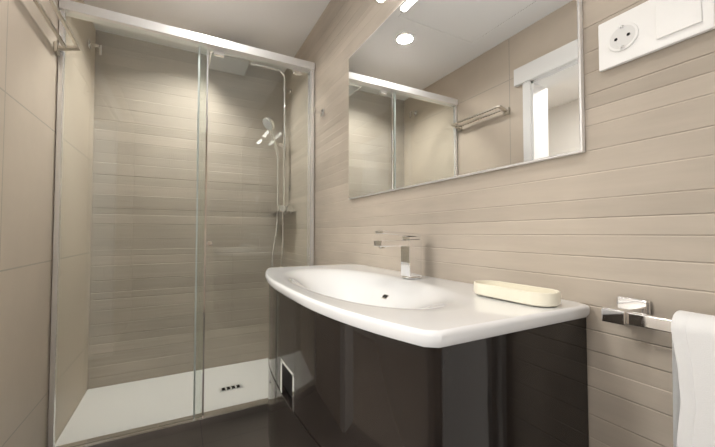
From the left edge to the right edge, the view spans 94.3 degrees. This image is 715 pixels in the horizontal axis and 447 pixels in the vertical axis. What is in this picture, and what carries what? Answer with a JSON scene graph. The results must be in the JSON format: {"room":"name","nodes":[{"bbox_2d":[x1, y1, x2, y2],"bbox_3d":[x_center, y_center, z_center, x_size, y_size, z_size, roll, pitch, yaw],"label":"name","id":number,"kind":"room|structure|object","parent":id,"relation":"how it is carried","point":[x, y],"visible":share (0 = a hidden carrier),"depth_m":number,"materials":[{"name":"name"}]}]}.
{"room":"bathroom","nodes":[
{"label":"bathroom","id":0,"kind":"room"},
{"bbox_2d":[0,0,95,446],"bbox_3d":[-0.906,-0.134,0.528,0.130,2.240,3.350,1,-2,-28],"label":"wall","id":1,"kind":"structure","parent":0,"point":[28,79],"depth_m":1.28,"materials":[{"name":"beige tile"}]},
{"bbox_2d":[33,0,79,55],"bbox_3d":[-1.163,-0.760,1.259,0.082,0.050,0.450,1,-2,-28],"label":"towel rack","id":2,"kind":"object","parent":1,"relation":"attached to","point":[58,48],"visible":0.98,"depth_m":1.32,"materials":[{"name":"silver metal"}]},
{"bbox_2d":[87,39,102,56],"bbox_3d":[-1.519,-1.016,1.921,0.065,0.077,0.044,1,-2,-28],"label":"hook","id":3,"kind":"object","parent":1,"relation":"attached to","point":[89,45],"depth_m":1.92,"materials":[{"name":"silver metal"}]},
{"bbox_2d":[87,30,282,389],"bbox_3d":[-1.195,-0.079,2.343,1.320,2.240,0.130,1,-2,-28],"label":"wall","id":4,"kind":"structure","parent":0,"point":[95,320],"depth_m":2.25,"materials":[{"name":"tile"}]},
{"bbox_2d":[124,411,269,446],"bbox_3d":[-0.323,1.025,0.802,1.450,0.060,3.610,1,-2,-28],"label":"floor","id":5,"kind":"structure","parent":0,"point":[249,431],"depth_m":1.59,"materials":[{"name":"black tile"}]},
{"bbox_2d":[55,358,267,446],"bbox_3d":[-0.944,1.014,1.974,1.186,0.031,0.696,1,-2,-28],"label":"shower tray","id":6,"kind":"object","parent":5,"relation":"on","point":[172,395],"depth_m":1.89,"materials":[{"name":"white ceramic"}]},
{"bbox_2d":[47,0,314,446],"bbox_3d":[-0.794,0.022,1.722,1.184,1.999,0.072,1,-2,-28],"label":"shower enclosure","id":7,"kind":"object","parent":5,"relation":"on","point":[219,47],"visible":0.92,"depth_m":1.63,"materials":[{"name":"clear glass"}]},
{"bbox_2d":[83,0,330,71],"bbox_3d":[-0.323,-1.274,0.871,1.450,0.060,3.610,1,-2,-28],"label":"ceiling","id":8,"kind":"structure","parent":0,"point":[283,27],"depth_m":1.96,"materials":[{"name":"white paint"}]},
{"bbox_2d":[283,0,714,446],"bbox_3d":[0.261,-0.115,1.146,0.130,2.240,3.610,1,-2,-28],"label":"wall","id":9,"kind":"structure","parent":0,"point":[623,204],"depth_m":0.64,"materials":[{"name":"tile"}]},
{"bbox_2d":[208,50,293,267],"bbox_3d":[-0.739,-0.302,2.303,0.553,1.659,0.370,1,-2,-28],"label":"shower column","id":10,"kind":"structure","parent":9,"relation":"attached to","point":[214,62],"depth_m":2.33,"materials":[{"name":"silver metal"}]},
{"bbox_2d":[313,107,324,116],"bbox_3d":[-0.218,-0.625,1.858,0.061,0.042,0.040,1,-2,-28],"label":"robe hook","id":11,"kind":"object","parent":9,"relation":"attached to","point":[321,112],"visible":1,"depth_m":1.85,"materials":[{"name":"silver metal"}]},
{"bbox_2d":[265,230,589,446],"bbox_3d":[0.015,0.360,0.955,0.467,0.680,0.983,1,-2,-28],"label":"bathroom vanity","id":12,"kind":"object","parent":9,"relation":"attached to","point":[408,355],"visible":0.98,"depth_m":0.58,"materials":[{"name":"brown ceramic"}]},
{"bbox_2d":[474,280,560,306],"bbox_3d":[0.322,0.142,0.686,0.072,0.026,0.184,1,-2,-28],"label":"soap dish","id":13,"kind":"object","parent":12,"relation":"on","point":[528,295],"visible":1,"depth_m":0.66,"materials":[{"name":"beige ceramic"}]},
{"bbox_2d":[349,0,584,198],"bbox_3d":[0.203,-0.461,1.111,0.012,0.670,1.025,1,-2,-28],"label":"mirror","id":14,"kind":"object","parent":9,"relation":"attached to","point":[441,90],"visible":1,"depth_m":0.92,"materials":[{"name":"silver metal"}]},
{"bbox_2d":[598,0,714,71],"bbox_3d":[0.493,-0.333,0.559,0.013,0.090,0.155,1,-2,-28],"label":"electrical outlet plate","id":15,"kind":"object","parent":9,"relation":"attached to","point":[644,28],"visible":1,"depth_m":0.56,"materials":[{"name":"white plastic"}]},
{"bbox_2d":[601,296,714,446],"bbox_3d":[0.589,0.469,0.253,0.108,0.699,0.704,1,-2,-28],"label":"towel rail","id":16,"kind":"object","parent":9,"relation":"attached to","point":[693,354],"visible":1,"depth_m":0.45,"materials":[{"name":"silver metal"}]}
]}

